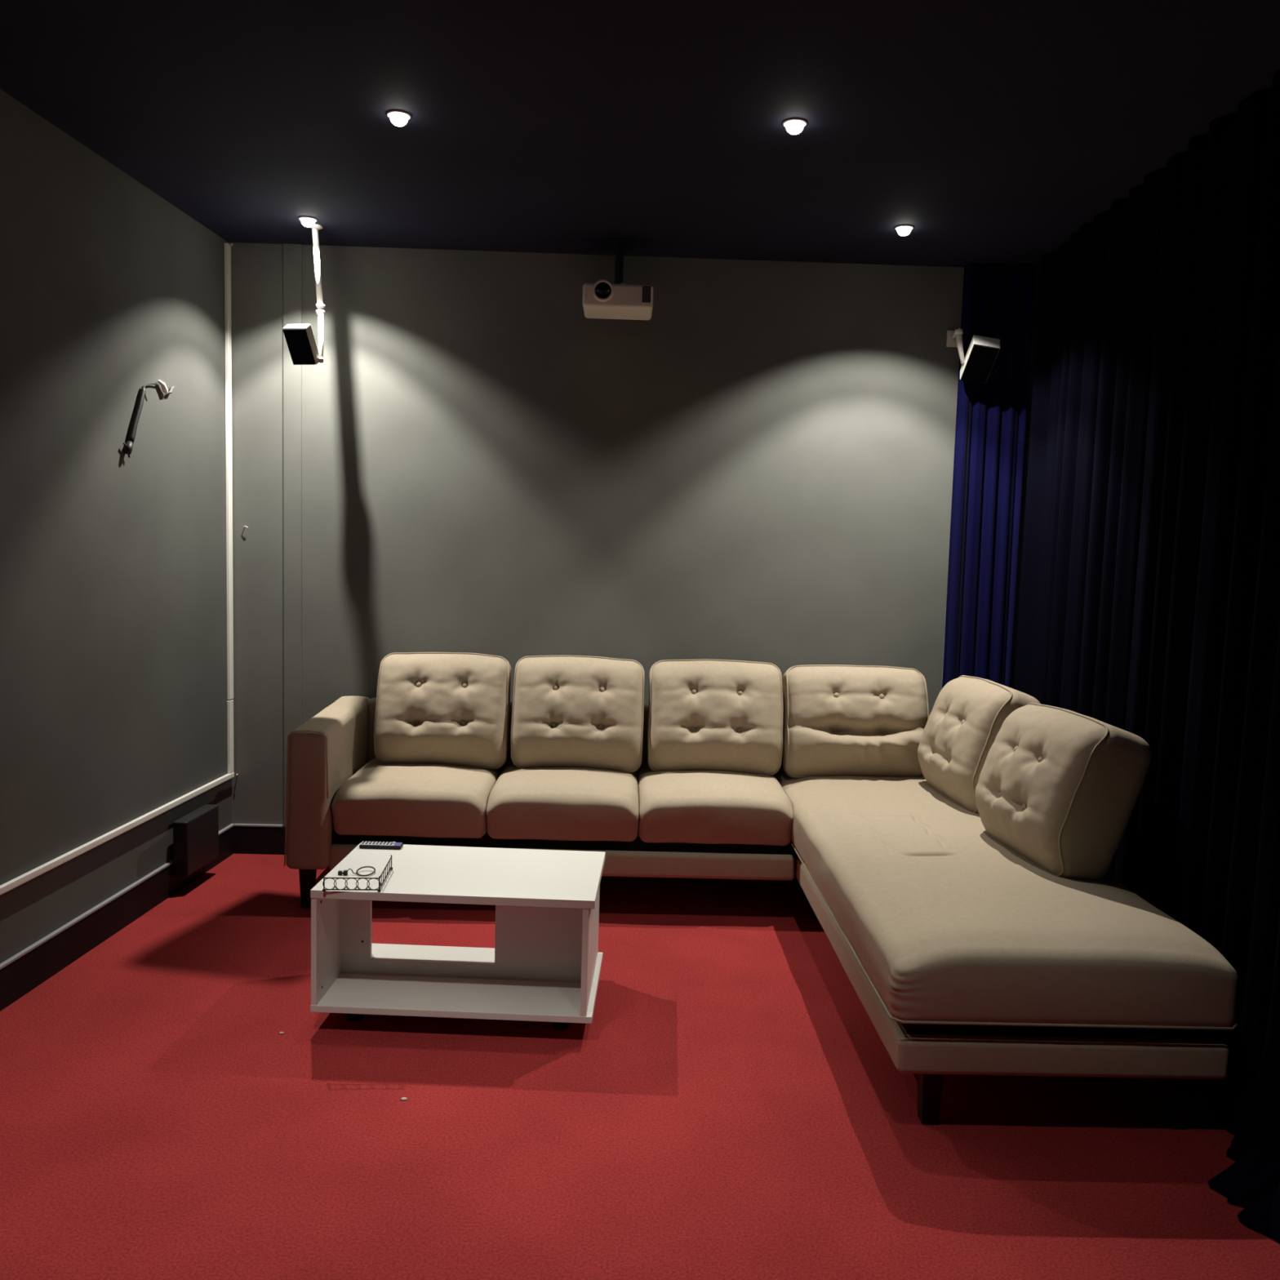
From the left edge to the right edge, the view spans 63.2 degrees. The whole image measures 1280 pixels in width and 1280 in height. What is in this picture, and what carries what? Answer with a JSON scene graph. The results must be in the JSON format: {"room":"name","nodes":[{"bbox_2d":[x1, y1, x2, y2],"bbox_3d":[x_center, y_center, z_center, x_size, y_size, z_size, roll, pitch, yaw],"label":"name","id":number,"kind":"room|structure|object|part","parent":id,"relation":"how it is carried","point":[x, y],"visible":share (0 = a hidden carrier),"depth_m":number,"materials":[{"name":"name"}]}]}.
{"room":"home theater","nodes":[
{"label":"home theater","id":0,"kind":"room"},
{"bbox_2d":[0,88,231,964],"bbox_3d":[-1.985,-0.120,1.687,0.101,2.687,5.852,2,5,2],"label":"wall","id":1,"kind":"structure","parent":0,"point":[113,700],"depth_m":3.56,"materials":[{"name":"grey paint"}]},
{"bbox_2d":[0,823,233,1011],"bbox_3d":[-1.964,1.152,1.798,0.016,0.135,5.852,2,5,2],"label":"baseboard","id":2,"kind":"structure","parent":1,"relation":"attached to","point":[33,966],"depth_m":3.57,"materials":[{"name":"grey wood"}]},
{"bbox_2d":[0,772,234,896],"bbox_3d":[-1.953,0.860,1.792,0.017,0.030,5.792,2,5,2],"label":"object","id":3,"kind":"object","parent":1,"relation":"attached to","point":[34,873],"visible":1,"depth_m":3.63,"materials":[{"name":"white plastic"}]},
{"bbox_2d":[123,379,174,457],"bbox_3d":[-1.812,-0.818,3.858,0.028,0.309,0.382,2,5,2],"label":"wall bracket","id":4,"kind":"object","parent":1,"relation":"attached to","point":[128,446],"visible":1,"depth_m":3.75,"materials":[{"name":"silver metal"}]},
{"bbox_3d":[-1.817,-0.810,3.758,0.021,0.224,0.120,2,5,2],"label":"cord","id":5,"kind":"part","parent":4,"relation":"part of","materials":[{"name":"black plastic"}]},
{"bbox_2d":[173,804,218,876],"bbox_3d":[-1.814,0.817,4.260,0.060,0.225,0.286,2,5,2],"label":"box","id":6,"kind":"object","parent":1,"relation":"attached to","point":[196,833],"visible":1,"depth_m":4.19,"materials":[{"name":"black"}]},
{"bbox_2d":[224,243,233,773],"bbox_3d":[-1.798,-0.551,4.554,0.015,2.296,0.038,2,5,2],"label":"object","id":7,"kind":"object","parent":1,"relation":"attached to","point":[228,326],"visible":1,"depth_m":4.54,"materials":[{"name":"white plastic"}]},
{"bbox_2d":[228,242,1039,826],"bbox_3d":[-0.075,-0.331,4.681,3.910,2.687,0.100,2,5,-1],"label":"wall","id":8,"kind":"structure","parent":0,"point":[758,467],"depth_m":4.59,"materials":[{"name":"grey paint"}]},
{"bbox_2d":[233,823,286,854],"bbox_3d":[-0.046,0.946,4.737,3.580,0.135,0.016,2,5,-1],"label":"baseboard","id":9,"kind":"structure","parent":8,"relation":"attached to","point":[248,838],"depth_m":4.70,"materials":[{"name":"grey"}]},
{"bbox_2d":[283,243,302,826],"bbox_3d":[-1.534,-0.366,4.597,0.080,2.687,0.012,2,5,-1],"label":"trim","id":10,"kind":"structure","parent":8,"relation":"attached to","point":[292,253],"depth_m":4.57,"materials":[{"name":"grey paint"}]},
{"bbox_2d":[946,328,999,384],"bbox_3d":[1.418,-1.218,4.439,0.165,0.249,0.270,2,5,-1],"label":"speaker","id":11,"kind":"object","parent":8,"relation":"attached to","point":[982,353],"visible":1,"depth_m":4.39},
{"bbox_3d":[1.372,-1.320,4.561,0.055,0.070,0.007,2,5,-1],"label":"wall plate","id":12,"kind":"part","parent":11,"relation":"part of","materials":[{"name":"white plastic"}]},
{"bbox_3d":[1.364,-1.322,4.490,0.018,0.017,0.135,2,5,5],"label":"arm","id":13,"kind":"part","parent":11,"relation":"part of","materials":[{"name":"white plastic"}]},
{"bbox_2d":[960,344,999,384],"bbox_3d":[1.431,-1.160,4.384,0.110,0.144,0.150,2,5,-1],"label":"grille","id":14,"kind":"object","parent":11,"relation":"attached to","point":[979,361],"depth_m":4.38,"materials":[{"name":"black fabric"}]},
{"bbox_2d":[0,853,1279,1279],"bbox_3d":[-0.242,1.311,1.891,4.260,0.100,5.942,2,5,-1],"label":"floor","id":15,"kind":"structure","parent":0,"point":[730,1105],"depth_m":2.56,"materials":[{"name":"red carpet"}]},
{"bbox_2d":[310,843,605,1030],"bbox_3d":[-0.534,0.919,3.222,0.815,0.428,0.480,2,5,2],"label":"coffee table","id":16,"kind":"object","parent":15,"relation":"on","point":[544,964],"visible":1,"depth_m":3.18,"materials":[{"name":"white laminate"}]},
{"bbox_3d":[-0.931,0.876,3.230,0.016,0.318,0.476,2,5,2],"label":"panel","id":17,"kind":"part","parent":16,"relation":"part of","materials":[{"name":"white laminate"}]},
{"bbox_2d":[322,854,392,892],"bbox_3d":[-0.829,0.686,3.070,0.165,0.046,0.214,1,5,-4],"label":"wire tray","id":18,"kind":"object","parent":16,"relation":"on","point":[379,890],"visible":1,"depth_m":2.97,"materials":[{"name":"grey metal"}]},
{"bbox_3d":[-0.899,0.694,2.963,0.010,0.046,0.010,1,5,-4],"label":"corner post","id":19,"kind":"part","parent":18,"relation":"part of","materials":[{"name":"grey metal"}]},
{"bbox_3d":[-0.822,0.696,2.968,0.163,0.037,0.004,1,5,-4],"label":"panel","id":20,"kind":"part","parent":18,"relation":"part of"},
{"bbox_2d":[337,866,375,875],"bbox_3d":[-0.851,0.694,3.136,0.106,0.018,0.064,2,5,-1],"label":"cable","id":21,"kind":"object","parent":18,"relation":"in","point":[344,872],"visible":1,"depth_m":3.12,"materials":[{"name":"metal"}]},
{"bbox_3d":[-0.752,0.688,3.076,0.003,0.037,0.210,1,5,-4],"label":"panel","id":22,"kind":"part","parent":18,"relation":"part of","materials":[{"name":"grey metal"}]},
{"bbox_2d":[359,840,403,849],"bbox_3d":[-0.847,0.670,3.406,0.136,0.018,0.040,2,5,0],"label":"remote control","id":23,"kind":"object","parent":16,"relation":"on","point":[369,845],"visible":1,"depth_m":3.39,"materials":[{"name":"black plastic"}]},
{"bbox_2d":[310,943,602,1023],"bbox_3d":[-0.538,1.057,3.234,0.815,0.020,0.480,2,5,2],"label":"shelf","id":24,"kind":"object","parent":16,"relation":"attached to","point":[352,990],"depth_m":3.12,"materials":[{"name":"white laminate"}]},
{"bbox_3d":[-0.542,0.888,3.220,0.764,0.318,0.016,2,5,2],"label":"divider panel","id":25,"kind":"part","parent":16,"relation":"part of","materials":[{"name":"white laminate"}]},
{"bbox_3d":[-0.151,0.901,3.209,0.018,0.318,0.476,2,5,2],"label":"panel","id":26,"kind":"part","parent":16,"relation":"part of","materials":[{"name":"white laminate"}]},
{"bbox_2d":[284,652,1238,1129],"bbox_3d":[0.076,0.636,3.580,2.881,0.965,2.198,2,5,-1],"label":"sectional sofa","id":27,"kind":"object","parent":15,"relation":"on","point":[954,860],"visible":1,"depth_m":3.93,"materials":[{"name":"beige fabric"}]},
{"bbox_3d":[-1.294,0.956,4.055,0.056,0.165,0.056,2,5,-1],"label":"leg","id":28,"kind":"part","parent":27,"relation":"part of","materials":[{"name":"black wood"}]},
{"bbox_3d":[-1.270,0.562,4.292,0.168,0.573,0.720,2,5,-1],"label":"arm","id":29,"kind":"part","parent":27,"relation":"part of","materials":[{"name":"beige fabric"}]},
{"bbox_2d":[331,757,502,838],"bbox_3d":[-0.890,0.630,4.269,0.589,0.222,0.634,2,5,-1],"label":"seat cushion","id":30,"kind":"object","parent":27,"relation":"on","point":[372,797],"depth_m":3.99,"materials":[{"name":"beige fabric"}]},
{"bbox_2d":[375,653,511,769],"bbox_3d":[-0.830,0.295,4.398,0.555,0.493,0.245,2,-12,-1],"label":"cushion","id":31,"kind":"object","parent":27,"relation":"on","point":[433,711],"depth_m":4.31,"materials":[{"name":"beige fabric"}]},
{"bbox_3d":[-0.305,0.835,4.310,1.802,0.098,0.617,2,5,-1],"label":"frame","id":32,"kind":"part","parent":27,"relation":"part of","materials":[{"name":"beige fabric"}]},
{"bbox_2d":[486,760,639,841],"bbox_3d":[-0.302,0.647,4.281,0.585,0.222,0.633,2,5,-1],"label":"seat cushion","id":33,"kind":"object","parent":27,"relation":"on","point":[527,801],"depth_m":4.00,"materials":[{"name":"beige fabric"}]},
{"bbox_2d":[511,656,644,773],"bbox_3d":[-0.263,0.311,4.409,0.558,0.493,0.245,2,-12,-1],"label":"cushion","id":34,"kind":"object","parent":27,"relation":"on","point":[570,714],"depth_m":4.32,"materials":[{"name":"beige fabric"}]},
{"bbox_3d":[0.038,0.536,4.605,2.481,0.500,0.078,2,5,-1],"label":"frame","id":35,"kind":"part","parent":27,"relation":"part of","materials":[{"name":"beige fabric"}]},
{"bbox_2d":[647,660,782,775],"bbox_3d":[0.319,0.327,4.420,0.570,0.493,0.244,2,-12,-1],"label":"cushion","id":36,"kind":"object","parent":27,"relation":"on","point":[705,717],"depth_m":4.33,"materials":[{"name":"beige fabric"}]},
{"bbox_2d":[637,764,793,845],"bbox_3d":[0.290,0.662,4.292,0.596,0.222,0.634,2,5,-1],"label":"seat cushion","id":37,"kind":"object","parent":27,"relation":"on","point":[678,805],"depth_m":4.01,"materials":[{"name":"beige fabric"}]},
{"bbox_3d":[0.695,1.009,4.098,0.056,0.165,0.056,2,5,-1],"label":"leg","id":38,"kind":"part","parent":27,"relation":"part of","materials":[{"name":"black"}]},
{"bbox_2d":[782,666,927,777],"bbox_3d":[0.917,0.347,4.424,0.610,0.492,0.281,2,-13,-2],"label":"cushion","id":39,"kind":"object","parent":27,"relation":"on","point":[838,722],"depth_m":4.35,"materials":[{"name":"beige fabric"}]},
{"bbox_3d":[0.734,1.140,2.639,0.056,0.165,0.056,2,5,-1],"label":"leg","id":40,"kind":"part","parent":27,"relation":"part of","materials":[{"name":"black"}]},
{"bbox_2d":[917,676,1039,813],"bbox_3d":[1.283,0.393,4.027,0.261,0.494,0.540,19,3,-6],"label":"cushion","id":41,"kind":"object","parent":27,"relation":"on","point":[966,717],"depth_m":3.89,"materials":[{"name":"beige fabric"}]},
{"bbox_2d":[775,773,1238,1026],"bbox_3d":[1.022,0.753,3.557,0.860,0.218,2.084,2,5,-1],"label":"cushion","id":42,"kind":"object","parent":27,"relation":"on","point":[953,924],"depth_m":2.71,"materials":[{"name":"beige fabric"}]},
{"bbox_3d":[1.027,0.940,3.598,0.826,0.094,2.096,2,5,-1],"label":"chaise frame","id":43,"kind":"part","parent":27,"relation":"part of","materials":[{"name":"beige fabric"}]},
{"bbox_2d":[974,704,1151,880],"bbox_3d":[1.304,0.464,3.300,0.298,0.494,0.538,20,3,-8],"label":"cushion","id":44,"kind":"object","parent":27,"relation":"on","point":[1058,789],"depth_m":3.07,"materials":[{"name":"beige fabric"}]},
{"bbox_3d":[1.369,1.157,2.651,0.056,0.165,0.056,2,5,-1],"label":"leg","id":45,"kind":"part","parent":27,"relation":"part of","materials":[{"name":"black"}]},
{"bbox_2d":[0,0,1279,270],"bbox_3d":[-0.162,-1.464,1.645,4.260,0.100,5.942,2,5,-1],"label":"ceiling","id":46,"kind":"structure","parent":0,"point":[997,131],"depth_m":3.01,"materials":[{"name":"black paint"}]},
{"bbox_2d":[283,223,324,364],"bbox_3d":[-1.297,-1.375,4.119,0.123,0.580,0.276,2,5,7],"label":"speaker","id":47,"kind":"object","parent":46,"relation":"hanging from","point":[300,338],"visible":1,"depth_m":4.08},
{"bbox_2d":[283,328,315,364],"bbox_3d":[-1.325,-1.140,4.049,0.094,0.122,0.086,3,5,11],"label":"grille","id":48,"kind":"object","parent":47,"relation":"attached to","point":[301,343],"depth_m":4.04,"materials":[{"name":"black fabric"}]},
{"bbox_3d":[-1.310,-1.668,4.209,0.052,0.012,0.052,2,5,-1],"label":"ceiling plate","id":49,"kind":"part","parent":47,"relation":"part of","materials":[{"name":"white plastic"}]},
{"bbox_3d":[-1.279,-1.222,4.171,0.022,0.215,0.157,0,5,-18],"label":"arm","id":50,"kind":"part","parent":47,"relation":"part of","materials":[{"name":"white plastic"}]},
{"bbox_2d":[297,215,317,226],"bbox_3d":[-1.314,-1.651,4.118,0.072,0.031,0.072,2,5,-1],"label":"recessed light","id":51,"kind":"object","parent":46,"relation":"in","point":[307,221],"visible":1,"depth_m":4.10,"materials":[{"name":"grey"}]},
{"bbox_2d":[301,217,315,226],"bbox_3d":[-1.314,-1.651,4.118,0.053,0.031,0.053,2,5,-1],"label":"diffuser","id":52,"kind":"object","parent":51,"relation":"attached to","point":[307,222],"depth_m":4.10,"materials":[{"name":"white glass"}]},
{"bbox_2d":[386,109,411,126],"bbox_3d":[-0.715,-1.542,3.087,0.072,0.031,0.072,2,5,-1],"label":"recessed light","id":53,"kind":"object","parent":46,"relation":"in","point":[398,117],"visible":1,"depth_m":3.07,"materials":[{"name":"grey"}]},
{"bbox_2d":[389,112,408,126],"bbox_3d":[-0.715,-1.542,3.087,0.053,0.031,0.053,2,5,-1],"label":"diffuser","id":54,"kind":"object","parent":53,"relation":"attached to","point":[399,119],"depth_m":3.07,"materials":[{"name":"white glass"}]},
{"bbox_2d":[582,236,653,319],"bbox_3d":[-0.088,-1.497,4.290,0.285,0.298,0.236,2,5,-1],"label":"projector","id":55,"kind":"object","parent":46,"relation":"hanging from","point":[602,299],"visible":1,"depth_m":4.20,"materials":[{"name":"beige plastic"}]},
{"bbox_2d":[642,285,650,302],"bbox_3d":[0.026,-1.393,4.195,0.034,0.065,0.005,2,5,-1],"label":"vent","id":56,"kind":"object","parent":55,"relation":"attached to","point":[646,289],"depth_m":4.19,"materials":[{"name":"black plastic"}]},
{"bbox_2d":[782,117,807,134],"bbox_3d":[0.455,-1.506,3.062,0.072,0.031,0.072,2,5,-1],"label":"recessed light","id":57,"kind":"object","parent":46,"relation":"in","point":[794,126],"visible":1,"depth_m":3.04,"materials":[{"name":"grey"}]},
{"bbox_2d":[785,120,804,134],"bbox_3d":[0.455,-1.506,3.062,0.053,0.031,0.053,2,5,-1],"label":"diffuser","id":58,"kind":"object","parent":57,"relation":"attached to","point":[793,127],"depth_m":3.05,"materials":[{"name":"white glass"}]},
{"bbox_2d":[894,224,913,235],"bbox_3d":[1.017,-1.574,4.009,0.072,0.031,0.072,2,5,-1],"label":"recessed light","id":59,"kind":"object","parent":46,"relation":"in","point":[902,229],"visible":1,"depth_m":3.99,"materials":[{"name":"grey"}]},
{"bbox_2d":[897,226,911,235],"bbox_3d":[1.017,-1.574,4.009,0.053,0.031,0.053,2,5,-1],"label":"diffuser","id":60,"kind":"object","parent":59,"relation":"attached to","point":[902,230],"depth_m":3.99,"materials":[{"name":"white glass"}]},
{"bbox_2d":[942,264,1035,688],"bbox_3d":[1.510,-0.280,4.597,0.298,2.671,0.047,2,5,3],"label":"curtain","id":61,"kind":"object","parent":46,"relation":"hanging from","point":[997,301],"visible":0.7,"depth_m":4.55,"materials":[{"name":"blue fabric"}]},
{"bbox_2d":[1013,71,1279,1241],"bbox_3d":[1.503,-0.080,2.372,0.307,2.676,4.307,2,5,1],"label":"curtain","id":62,"kind":"object","parent":46,"relation":"hanging from","point":[1149,601],"visible":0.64,"depth_m":3.03,"materials":[{"name":"black fabric"}]}
]}

